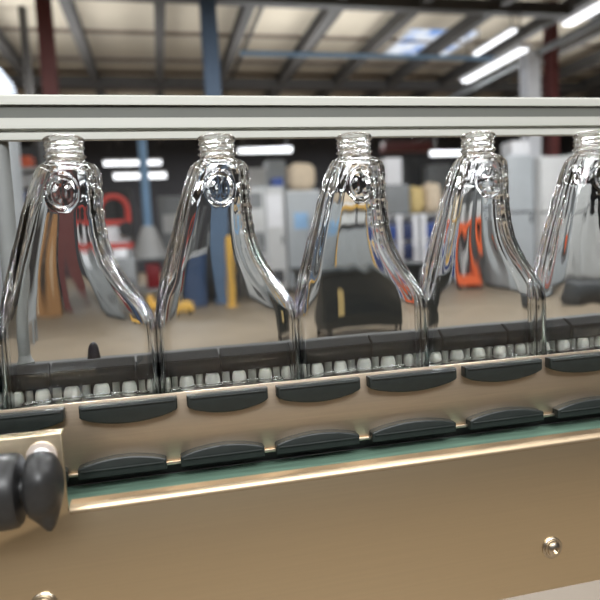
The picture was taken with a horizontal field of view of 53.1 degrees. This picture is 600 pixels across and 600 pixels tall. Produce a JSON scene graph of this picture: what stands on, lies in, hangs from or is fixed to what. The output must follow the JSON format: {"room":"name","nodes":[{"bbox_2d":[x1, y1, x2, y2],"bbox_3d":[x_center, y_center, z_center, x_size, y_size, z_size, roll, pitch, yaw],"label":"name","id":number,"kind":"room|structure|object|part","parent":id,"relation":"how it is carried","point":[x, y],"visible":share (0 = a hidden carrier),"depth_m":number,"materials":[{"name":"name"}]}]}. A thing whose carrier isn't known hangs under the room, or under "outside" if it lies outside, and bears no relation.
{"room":"processing plant","nodes":[
{"label":"processing plant","id":0,"kind":"room"},
{"bbox_2d":[19,136,573,272],"bbox_3d":[-4.421,-5.932,35.666,60.000,8.000,0.200,-4,6,-13],"label":"wall","id":1,"kind":"structure","parent":0,"point":[177,156],"depth_m":34.89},
{"bbox_2d":[0,0,599,144],"bbox_3d":[0.495,-7.717,13.484,60.000,0.950,45.200,-4,6,-13],"label":"ceiling","id":2,"kind":"structure","parent":0,"point":[132,40],"depth_m":19.79,"materials":[{"name":"metal"}]},
{"bbox_2d":[113,141,139,178],"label":"lamp","id":3,"kind":"object","parent":2,"relation":"hanging from","point":[120,174],"depth_m":22.70,"materials":[{"name":"white paint"}]},
{"bbox_2d":[102,140,161,165],"bbox_3d":[-7.483,-7.448,26.480,2.526,2.947,0.240,-4,6,-13],"label":"lamp","id":4,"kind":"object","parent":2,"relation":"hanging from","point":[151,161],"visible":0.68,"depth_m":26.48,"materials":[{"name":"white paint"}]},
{"bbox_2d":[148,140,166,178],"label":"lamp","id":5,"kind":"object","parent":2,"relation":"hanging from","point":[152,174],"depth_m":22.97,"materials":[{"name":"white paint"}]},
{"bbox_2d":[238,139,291,152],"bbox_3d":[-1.780,-8.426,29.790,2.727,2.193,0.240,-4,6,-13],"label":"lamp","id":6,"kind":"object","parent":2,"relation":"hanging from","point":[244,149],"visible":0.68,"depth_m":29.79,"materials":[{"name":"white paint"}]},
{"bbox_2d":[240,50,496,60],"bbox_3d":[2.125,-6.598,16.224,7.534,0.120,0.120,-4,6,-13],"label":"conduit","id":7,"kind":"object","parent":2,"relation":"attached to","point":[242,53],"visible":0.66,"depth_m":16.08,"materials":[{"name":"metal"}]},
{"bbox_2d":[380,78,431,152],"bbox_3d":[4.441,-7.853,25.416,2.120,3.122,0.600,-4,6,-13],"label":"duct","id":8,"kind":"object","parent":2,"relation":"hanging from","point":[388,146],"visible":0.87,"depth_m":25.29,"materials":[{"name":"red metal"}]},
{"bbox_2d":[380,28,480,54],"bbox_3d":[4.473,-8.971,21.059,2.574,0.100,2.704,-4,6,-13],"label":"window","id":9,"kind":"structure","parent":2,"relation":"attached to","point":[431,35],"depth_m":20.70,"materials":[{"name":"glass"}]},
{"bbox_2d":[429,137,461,155],"bbox_3d":[7.984,-8.973,32.022,2.334,2.494,0.240,-4,6,-13],"label":"lamp","id":10,"kind":"object","parent":2,"relation":"hanging from","point":[451,152],"visible":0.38,"depth_m":31.98,"materials":[{"name":"white paint"}]},
{"bbox_2d":[459,0,530,82],"bbox_3d":[5.488,-7.685,17.207,0.384,2.010,3.200,-4,6,-13],"label":"lamp","id":11,"kind":"object","parent":2,"relation":"hanging from","point":[512,53],"visible":0.9,"depth_m":16.86,"materials":[{"name":"glowing white light"},{"name":"white paint"}]},
{"bbox_2d":[472,17,518,54],"bbox_3d":[5.683,-8.135,17.608,0.224,1.210,2.200,-4,6,-13],"label":"lamp","id":12,"kind":"object","parent":2,"relation":"hanging from","point":[511,30],"visible":0.78,"depth_m":17.51,"materials":[{"name":"white paint"}]},
{"bbox_2d":[449,16,599,96],"bbox_3d":[6.023,-7.166,19.611,0.120,0.150,13.499,-4,6,-13],"label":"lamp trunking","id":13,"kind":"object","parent":2,"relation":"hanging from","point":[595,22],"visible":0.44,"depth_m":16.57,"materials":[{"name":"grey metal"}]},
{"bbox_2d":[559,0,599,25],"bbox_3d":[6.370,-7.356,13.279,0.384,2.010,1.500,-4,6,-13],"label":"lamp","id":14,"kind":"object","parent":2,"relation":"hanging from","point":[593,7],"visible":1,"depth_m":13.44,"materials":[{"name":"white paint"}]},
{"bbox_2d":[0,94,599,285],"bbox_3d":[0.216,-0.088,0.604,1.300,0.218,0.040,-4,6,-13],"label":"guard rail","id":15,"kind":"object","parent":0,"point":[23,117],"visible":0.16,"depth_m":0.52,"materials":[{"name":"beige metal"}]},
{"bbox_3d":[-0.239,-0.040,0.492,0.014,0.189,0.014,-4,6,-13],"label":"post","id":16,"kind":"part","parent":15,"relation":"part of","materials":[{"name":"silver metal"}]},
{"bbox_3d":[0.212,-0.178,0.596,1.300,0.036,0.040,-4,6,-13],"label":"rail","id":17,"kind":"part","parent":15,"relation":"part of","materials":[{"name":"beige metal"}]},
{"bbox_2d":[138,271,599,599],"bbox_3d":[0.875,-0.085,14.208,60.000,0.100,45.200,-4,6,-13],"label":"floor","id":18,"kind":"structure","parent":0,"point":[588,590],"depth_m":2.08,"materials":[{"name":"concrete"}]},
{"bbox_2d":[0,69,24,303],"bbox_3d":[-4.386,-1.442,8.644,0.840,4.170,0.840,-4,6,-13],"label":"silo","id":19,"kind":"object","parent":18,"relation":"on","point":[6,86],"visible":0.2,"depth_m":8.51,"materials":[{"name":"grey metal"}]},
{"bbox_3d":[-4.466,-3.052,8.491,0.840,0.932,0.840,-4,6,-13],"label":"tank","id":20,"kind":"part","parent":19,"relation":"part of","materials":[{"name":"white metal"}]},
{"bbox_2d":[18,6,38,146],"bbox_3d":[-7.363,-3.985,16.700,0.220,8.000,0.220,-4,6,-13],"label":"downpipe","id":21,"kind":"object","parent":18,"relation":"on","point":[22,10],"visible":0.34,"depth_m":16.36,"materials":[{"name":"metal"}]},
{"bbox_2d":[20,141,45,190],"bbox_3d":[-7.011,-1.980,15.723,1.019,4.162,1.100,-4,6,-13],"label":"storage rack","id":22,"kind":"object","parent":18,"relation":"on","point":[37,153],"visible":0.06,"depth_m":16.01,"materials":[{"name":"grey metal"}]},
{"bbox_2d":[23,183,29,190],"bbox_3d":[-7.057,-2.946,15.622,0.859,0.090,1.000,-4,6,-13],"label":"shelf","id":23,"kind":"object","parent":22,"relation":"attached to","point":[25,185],"depth_m":15.15,"materials":[{"name":"grey metal"}]},
{"bbox_2d":[22,174,32,182],"bbox_3d":[-6.955,-3.095,15.479,0.703,0.222,0.500,-4,6,-13],"label":"carton","id":24,"kind":"object","parent":22,"relation":"on","point":[26,178],"visible":0.06,"depth_m":15.23,"materials":[{"name":"grey cardboard"}]},
{"bbox_2d":[21,156,34,166],"bbox_3d":[-7.030,-3.523,15.426,0.327,0.297,0.500,-4,6,-13],"label":"carton","id":25,"kind":"object","parent":22,"relation":"on","point":[26,161],"visible":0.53,"depth_m":15.20,"materials":[{"name":"cardboard"}]},
{"bbox_2d":[22,167,36,174],"bbox_3d":[-7.077,-3.341,15.584,0.859,0.090,1.000,-4,6,-13],"label":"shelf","id":26,"kind":"object","parent":22,"relation":"attached to","point":[25,170],"depth_m":15.16,"materials":[{"name":"grey metal"}]},
{"bbox_3d":[-7.136,-2.073,16.243,0.939,4.062,0.020,-4,6,-13],"label":"panel","id":27,"kind":"part","parent":22,"relation":"part of","materials":[{"name":"grey metal"}]},
{"bbox_2d":[34,0,59,94],"bbox_3d":[-5.868,-3.839,14.383,0.528,8.000,0.528,-4,6,-13],"label":"steel post","id":28,"kind":"object","parent":18,"relation":"on","point":[43,8],"visible":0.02,"depth_m":14.04,"materials":[{"name":"red metal"}]},
{"bbox_2d":[103,193,134,256],"bbox_3d":[-4.481,-1.255,14.695,0.882,2.665,1.040,-4,6,-13],"label":"machine","id":29,"kind":"object","parent":18,"relation":"on","point":[119,231],"visible":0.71,"depth_m":14.35,"materials":[{"name":"red paint"},{"name":"white paint"}]},
{"bbox_2d":[102,190,138,282],"bbox_3d":[-6.495,-2.156,21.351,1.205,3.399,0.860,-4,6,-13],"label":"tall cabinet","id":30,"kind":"object","parent":18,"relation":"on","point":[114,209],"visible":0.35,"depth_m":20.91,"materials":[{"name":"grey metal"}]},
{"bbox_3d":[-6.703,-2.144,20.910,0.562,3.199,0.025,-4,6,-13],"label":"door","id":31,"kind":"part","parent":30,"relation":"part of","materials":[{"name":"grey metal"}]},
{"bbox_3d":[-6.117,-2.186,21.043,0.562,3.199,0.025,-4,6,-13],"label":"door","id":32,"kind":"part","parent":30,"relation":"part of","materials":[{"name":"grey metal"}]},
{"bbox_2d":[116,257,137,289],"bbox_3d":[-3.928,-0.376,13.341,0.584,1.118,0.660,-4,6,-13],"label":"base cabinet","id":33,"kind":"object","parent":18,"relation":"on","point":[128,265],"visible":0.31,"depth_m":13.07,"materials":[{"name":"grey metal"}]},
{"bbox_2d":[113,249,127,257],"bbox_3d":[-3.974,-1.027,13.256,0.291,0.198,0.300,-4,6,-13],"label":"carton","id":34,"kind":"object","parent":33,"relation":"on","point":[118,253],"visible":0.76,"depth_m":13.11,"materials":[{"name":"white cardboard"}]},
{"bbox_3d":[-3.724,-0.403,13.096,0.252,0.918,0.025,-4,6,-13],"label":"door","id":35,"kind":"part","parent":33,"relation":"part of","materials":[{"name":"grey metal"}]},
{"bbox_2d":[134,140,166,290],"bbox_3d":[-4.296,-2.564,16.813,1.100,4.849,1.040,-4,6,-13],"label":"column","id":36,"kind":"structure","parent":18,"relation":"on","point":[149,246],"depth_m":16.64,"materials":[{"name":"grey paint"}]},
{"bbox_2d":[146,262,160,287],"bbox_3d":[-4.139,-0.700,16.953,0.378,0.699,0.500,-4,6,-13],"label":"crate","id":37,"kind":"object","parent":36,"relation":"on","point":[153,276],"visible":0.8,"depth_m":16.71,"materials":[{"name":"red plastic"}]},
{"bbox_2d":[147,295,155,309],"bbox_3d":[-2.724,0.049,12.401,0.811,0.330,0.500,-4,6,-13],"label":"truck","id":38,"kind":"object","parent":18,"relation":"on","point":[151,303],"visible":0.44,"depth_m":12.09,"materials":[{"name":"yellow metal"}]},
{"bbox_2d":[157,196,180,268],"bbox_3d":[-4.222,-1.907,19.842,0.761,2.963,0.860,-4,6,-13],"label":"tall cabinet","id":39,"kind":"object","parent":18,"relation":"on","point":[167,205],"visible":0.35,"depth_m":19.36,"materials":[{"name":"grey metal"}]},
{"bbox_3d":[-4.164,-2.465,19.410,0.533,0.593,0.035,-4,6,-13],"label":"panel","id":40,"kind":"part","parent":39,"relation":"part of","materials":[{"name":"grey metal"}]},
{"bbox_2d":[199,0,221,95],"bbox_3d":[-2.010,-4.018,14.238,0.576,8.000,0.576,-4,6,-13],"label":"steel post","id":41,"kind":"object","parent":18,"relation":"on","point":[207,8],"visible":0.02,"depth_m":13.89,"materials":[{"name":"blue metal"}]},
{"bbox_2d":[250,186,288,289],"bbox_3d":[-0.943,-1.539,15.589,0.995,2.711,1.060,-4,6,-13],"label":"tall cabinet","id":42,"kind":"object","parent":18,"relation":"on","point":[267,202],"visible":0.54,"depth_m":15.10,"materials":[{"name":"grey metal"}]},
{"bbox_3d":[-1.124,-2.480,14.966,0.338,0.380,0.035,-4,6,-13],"label":"panel","id":43,"kind":"part","parent":42,"relation":"part of","materials":[{"name":"grey metal"}]},
{"bbox_2d":[249,168,265,186],"bbox_3d":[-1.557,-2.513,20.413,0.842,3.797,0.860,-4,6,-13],"label":"carton","id":44,"kind":"object","parent":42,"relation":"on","point":[257,175],"visible":0.18,"depth_m":19.91,"materials":[{"name":"grey cardboard"}]},
{"bbox_3d":[-1.078,-1.523,15.062,0.458,2.511,0.025,-4,6,-13],"label":"door","id":45,"kind":"part","parent":42,"relation":"part of","materials":[{"name":"grey metal"}]},
{"bbox_3d":[-1.024,-1.432,15.077,0.299,0.542,0.035,-4,6,-13],"label":"panel","id":46,"kind":"part","parent":42,"relation":"part of","materials":[{"name":"grey metal"}]},
{"bbox_3d":[-0.641,-2.244,15.099,0.368,0.813,0.035,-4,6,-13],"label":"panel","id":47,"kind":"part","parent":42,"relation":"part of","materials":[{"name":"white paint"}]},
{"bbox_2d":[269,177,282,185],"bbox_3d":[-0.614,-3.011,15.420,0.281,0.215,0.500,-4,6,-13],"label":"crate","id":48,"kind":"object","parent":42,"relation":"on","point":[273,181],"visible":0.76,"depth_m":15.18,"materials":[{"name":"blue plastic"}]},
{"bbox_3d":[-0.594,-1.558,15.172,0.458,2.511,0.025,-4,6,-13],"label":"door","id":49,"kind":"part","parent":42,"relation":"part of","materials":[{"name":"white metal"}]},
{"bbox_3d":[-0.569,-0.599,15.253,0.348,0.325,0.035,-4,6,-13],"label":"panel","id":50,"kind":"part","parent":42,"relation":"part of","materials":[{"name":"grey metal"}]},
{"bbox_2d":[263,160,286,190],"bbox_3d":[-0.798,-2.774,21.084,0.632,4.113,0.860,-4,6,-13],"label":"tall cabinet","id":51,"kind":"object","parent":18,"relation":"on","point":[273,168],"visible":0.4,"depth_m":20.55,"materials":[{"name":"grey metal"}]},
{"bbox_2d":[284,190,319,291],"bbox_3d":[0.039,-1.555,15.869,0.900,2.593,0.960,-4,6,-13],"label":"tall cabinet","id":52,"kind":"object","parent":18,"relation":"on","point":[299,205],"visible":0.59,"depth_m":15.38,"materials":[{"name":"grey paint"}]},
{"bbox_2d":[285,163,314,189],"bbox_3d":[0.018,-3.224,15.756,0.769,0.732,0.600,-4,6,-13],"label":"sack","id":53,"kind":"object","parent":52,"relation":"on","point":[299,176],"visible":0.95,"depth_m":15.50,"materials":[{"name":"beige fabric"}]},
{"bbox_3d":[0.025,-2.029,15.375,0.360,0.415,0.035,-4,6,-13],"label":"panel","id":54,"kind":"part","parent":52,"relation":"part of","materials":[{"name":"blue paint"}]},
{"bbox_2d":[67,413,599,486],"bbox_3d":[0.183,0.623,0.589,1.370,1.131,0.160,-4,6,-13],"label":"frame","id":55,"kind":"object","parent":18,"relation":"on","point":[176,468],"visible":0.12,"depth_m":0.48,"materials":[{"name":"metal"}]},
{"bbox_2d":[0,428,599,599],"bbox_3d":[0.184,0.140,0.431,1.370,0.163,0.069,-4,6,-13],"label":"panel","id":56,"kind":"object","parent":55,"relation":"attached to","point":[500,520],"depth_m":0.41,"materials":[{"name":"metal"}]},
{"bbox_3d":[-0.172,0.110,0.335,0.077,0.047,0.049,-4,6,-13],"label":"clamp knob","id":57,"kind":"part","parent":56,"relation":"part of","materials":[{"name":"black plastic"}]},
{"bbox_3d":[-0.155,0.107,0.363,0.018,0.045,0.002,-4,6,-13],"label":"slot plate","id":58,"kind":"part","parent":56,"relation":"part of","materials":[{"name":"silver metal"}]},
{"bbox_3d":[-0.143,0.108,0.338,0.019,0.046,0.038,-4,6,-13],"label":"lobed knob","id":59,"kind":"part","parent":56,"relation":"part of","materials":[{"name":"black plastic"}]},
{"bbox_2d":[32,592,56,599],"bbox_3d":[-0.158,0.188,0.370,0.016,0.016,0.001,-4,6,-13],"label":"screw","id":60,"kind":"object","parent":56,"relation":"in","point":[35,595],"depth_m":0.37,"materials":[{"name":"metal"}]},
{"bbox_2d":[542,537,561,558],"bbox_3d":[0.190,0.186,0.451,0.016,0.016,0.001,-4,6,-13],"label":"screw","id":61,"kind":"object","parent":56,"relation":"in","point":[551,546],"depth_m":0.45,"materials":[{"name":"metal"}]},
{"bbox_2d":[67,418,599,508],"bbox_3d":[0.171,0.116,0.481,1.370,0.006,0.054,-4,6,-13],"label":"strip","id":62,"kind":"object","parent":55,"relation":"on","point":[150,482],"visible":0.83,"depth_m":0.46,"materials":[{"name":"green plastic"}]},
{"bbox_2d":[0,349,599,481],"bbox_3d":[0.167,0.075,0.488,1.370,0.053,0.011,-4,6,-13],"label":"rail","id":63,"kind":"object","parent":62,"relation":"on","point":[135,434],"visible":0.92,"depth_m":0.45,"materials":[{"name":"metal"}]},
{"bbox_3d":[0.168,0.099,0.492,1.370,0.003,0.003,-4,6,-13],"label":"edge rod","id":64,"kind":"part","parent":63,"relation":"part of","materials":[{"name":"metal"}]},
{"bbox_3d":[0.159,0.061,0.517,1.370,0.003,0.031,-4,6,-13],"label":"belt","id":65,"kind":"object","parent":55,"relation":"on","visible":0},
{"bbox_2d":[0,374,3,409],"bbox_3d":[-0.268,-0.009,0.411,0.108,0.199,0.048,-4,6,-13],"label":"glass bottle","id":66,"kind":"object","parent":65,"relation":"on","point":[1,395],"visible":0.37,"depth_m":0.42,"materials":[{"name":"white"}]},
{"bbox_2d":[0,134,160,409],"bbox_3d":[-0.163,-0.017,0.435,0.108,0.199,0.048,-4,6,-13],"label":"glass bottle","id":67,"kind":"object","parent":65,"relation":"on","point":[74,327],"visible":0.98,"depth_m":0.41,"materials":[{"name":"clear glass"}]},
{"bbox_2d":[155,133,300,393],"bbox_3d":[-0.058,-0.024,0.458,0.108,0.199,0.048,-4,6,-13],"label":"glass bottle","id":68,"kind":"object","parent":65,"relation":"on","point":[224,318],"visible":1,"depth_m":0.44,"materials":[{"name":"clear glass"}]},
{"bbox_2d":[294,132,429,378],"bbox_3d":[0.047,-0.032,0.482,0.108,0.199,0.048,-4,6,-13],"label":"glass bottle","id":69,"kind":"object","parent":65,"relation":"on","point":[360,308],"visible":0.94,"depth_m":0.46,"materials":[{"name":"clear glass"}]},
{"bbox_2d":[419,131,546,365],"bbox_3d":[0.152,-0.039,0.506,0.108,0.199,0.048,-4,6,-13],"label":"glass bottle","id":70,"kind":"object","parent":65,"relation":"on","point":[485,299],"visible":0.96,"depth_m":0.48,"materials":[{"name":"clear glass"}]},
{"bbox_2d":[534,130,599,353],"bbox_3d":[0.257,-0.046,0.530,0.108,0.199,0.048,-4,6,-13],"label":"glass bottle","id":71,"kind":"object","parent":65,"relation":"on","point":[567,263],"visible":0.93,"depth_m":0.51,"materials":[{"name":"clear glass"}]},
{"bbox_2d":[290,262,423,288],"bbox_3d":[0.731,0.016,7.734,1.512,0.935,0.920,-4,6,-13],"label":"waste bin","id":72,"kind":"object","parent":18,"relation":"on","point":[414,267],"visible":0.11,"depth_m":7.46,"materials":[{"name":"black plastic"}]},
{"bbox_3d":[0.709,-0.418,7.692,1.512,0.060,0.920,-4,6,-13],"label":"lid","id":73,"kind":"part","parent":72,"relation":"part of","materials":[{"name":"grey plastic"}]},
{"bbox_2d":[388,213,436,274],"bbox_3d":[3.028,-1.415,16.609,1.767,1.878,0.700,-4,6,-13],"label":"shelving unit","id":74,"kind":"object","parent":18,"relation":"on","point":[418,221],"visible":0.3,"depth_m":16.29,"materials":[{"name":"white paint"}]},
{"bbox_2d":[389,225,396,239],"bbox_3d":[2.423,-1.827,16.382,0.227,0.400,0.600,-4,6,-13],"label":"crate","id":75,"kind":"object","parent":74,"relation":"on","point":[393,228],"visible":0.28,"depth_m":16.09,"materials":[{"name":"blue plastic"}]},
{"bbox_2d":[386,184,409,215],"bbox_3d":[2.572,-2.723,16.393,0.712,0.808,0.500,-4,6,-13],"label":"carton","id":76,"kind":"object","parent":74,"relation":"on","point":[397,196],"visible":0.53,"depth_m":16.15,"materials":[{"name":"grey cardboard"}]},
{"bbox_2d":[381,158,401,184],"bbox_3d":[2.448,-3.472,16.302,0.481,0.710,0.500,-4,6,-13],"label":"carton","id":77,"kind":"object","parent":76,"relation":"on","point":[393,167],"visible":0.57,"depth_m":16.06,"materials":[{"name":"white cardboard"}]},
{"bbox_2d":[402,223,412,239],"bbox_3d":[2.841,-1.877,16.475,0.275,0.440,0.600,-4,6,-13],"label":"crate","id":78,"kind":"object","parent":74,"relation":"on","point":[407,233],"visible":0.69,"depth_m":16.18,"materials":[{"name":"blue plastic"}]},
{"bbox_2d":[403,243,412,259],"bbox_3d":[2.868,-1.340,16.526,0.275,0.440,0.600,-4,6,-13],"label":"crate","id":79,"kind":"object","parent":74,"relation":"on","point":[407,247],"visible":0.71,"depth_m":16.23,"materials":[{"name":"blue plastic"}]},
{"bbox_3d":[3.011,-1.657,16.605,1.627,0.040,0.660,-4,6,-13],"label":"shelf","id":80,"kind":"part","parent":74,"relation":"part of","materials":[{"name":"grey metal"}]},
{"bbox_3d":[2.980,-2.291,16.545,1.627,0.040,0.660,-4,6,-13],"label":"shelf","id":81,"kind":"part","parent":74,"relation":"part of","materials":[{"name":"grey metal"}]},
{"bbox_2d":[409,186,423,213],"bbox_3d":[3.169,-2.764,16.632,0.440,0.767,0.600,-4,6,-13],"label":"sack","id":82,"kind":"object","parent":74,"relation":"on","point":[416,193],"visible":0.73,"depth_m":16.37,"materials":[{"name":"yellow fabric"}]},
{"bbox_2d":[426,223,433,238],"bbox_3d":[3.554,-1.918,16.638,0.340,0.420,0.600,-4,6,-13],"label":"crate","id":83,"kind":"object","parent":74,"relation":"on","point":[429,226],"visible":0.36,"depth_m":16.32,"materials":[{"name":"blue plastic"}]},
{"bbox_2d":[421,182,441,213],"bbox_3d":[3.653,-2.845,16.738,0.505,0.858,0.600,-4,6,-13],"label":"sack","id":84,"kind":"object","parent":74,"relation":"on","point":[432,191],"visible":0.78,"depth_m":16.48,"materials":[{"name":"beige fabric"}]},
{"bbox_2d":[401,158,427,222],"bbox_3d":[4.493,-3.392,23.812,1.092,4.303,0.860,-4,6,-13],"label":"tall cabinet","id":85,"kind":"object","parent":18,"relation":"on","point":[411,167],"visible":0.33,"depth_m":23.26,"materials":[{"name":"black metal"}]},
{"bbox_3d":[4.313,-3.382,23.377,0.506,4.103,0.025,-4,6,-13],"label":"door","id":86,"kind":"part","parent":85,"relation":"part of","materials":[{"name":"grey metal"}]},
{"bbox_3d":[4.843,-3.420,23.497,0.506,4.103,0.025,-4,6,-13],"label":"door","id":87,"kind":"part","parent":85,"relation":"part of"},
{"bbox_2d":[422,164,450,242],"bbox_3d":[5.273,-3.163,22.983,0.818,3.927,0.860,-4,6,-13],"label":"tall cabinet","id":88,"kind":"object","parent":18,"relation":"on","point":[434,173],"visible":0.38,"depth_m":22.48,"materials":[{"name":"metal"}]},
{"bbox_3d":[5.358,-3.171,22.608,0.778,3.727,0.025,-4,6,-13],"label":"door","id":89,"kind":"part","parent":88,"relation":"part of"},
{"bbox_2d":[503,155,534,268],"bbox_3d":[5.470,-2.083,15.547,0.764,3.164,0.960,-4,6,-13],"label":"tall cabinet","id":90,"kind":"object","parent":18,"relation":"on","point":[520,167],"visible":0.48,"depth_m":15.08,"materials":[{"name":"grey metal"}]},
{"bbox_2d":[501,141,528,155],"bbox_3d":[5.497,-3.840,15.335,0.504,0.367,0.500,-4,6,-13],"label":"box","id":91,"kind":"object","parent":90,"relation":"on","point":[512,147],"visible":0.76,"depth_m":15.11,"materials":[{"name":"white paint"}]},
{"bbox_3d":[5.561,-2.213,15.106,0.764,0.048,0.035,-4,6,-13],"label":"panel","id":92,"kind":"part","parent":90,"relation":"part of","materials":[{"name":"grey metal"}]},
{"bbox_2d":[519,50,540,157],"bbox_3d":[6.666,-3.892,17.303,0.640,6.311,0.640,-4,6,-13],"label":"steel post","id":93,"kind":"object","parent":18,"relation":"on","point":[529,63],"visible":0.16,"depth_m":17.00,"materials":[{"name":"white metal"}]},
{"bbox_2d":[543,1,558,155],"bbox_3d":[7.672,-4.884,18.279,0.480,8.000,0.480,-4,6,-13],"label":"steel post","id":94,"kind":"object","parent":18,"relation":"on","point":[551,58],"visible":0.34,"depth_m":18.03,"materials":[{"name":"red metal"}]},
{"bbox_2d":[533,156,569,265],"bbox_3d":[6.452,-2.099,15.568,1.037,3.095,0.960,-4,6,-13],"label":"tall cabinet","id":95,"kind":"object","parent":18,"relation":"on","point":[546,169],"visible":0.22,"depth_m":15.02,"materials":[{"name":"grey metal"}]},
{"bbox_3d":[6.548,-2.104,15.145,0.997,2.895,0.025,-4,6,-13],"label":"door","id":96,"kind":"part","parent":95,"relation":"part of","materials":[{"name":"white metal"}]}
]}

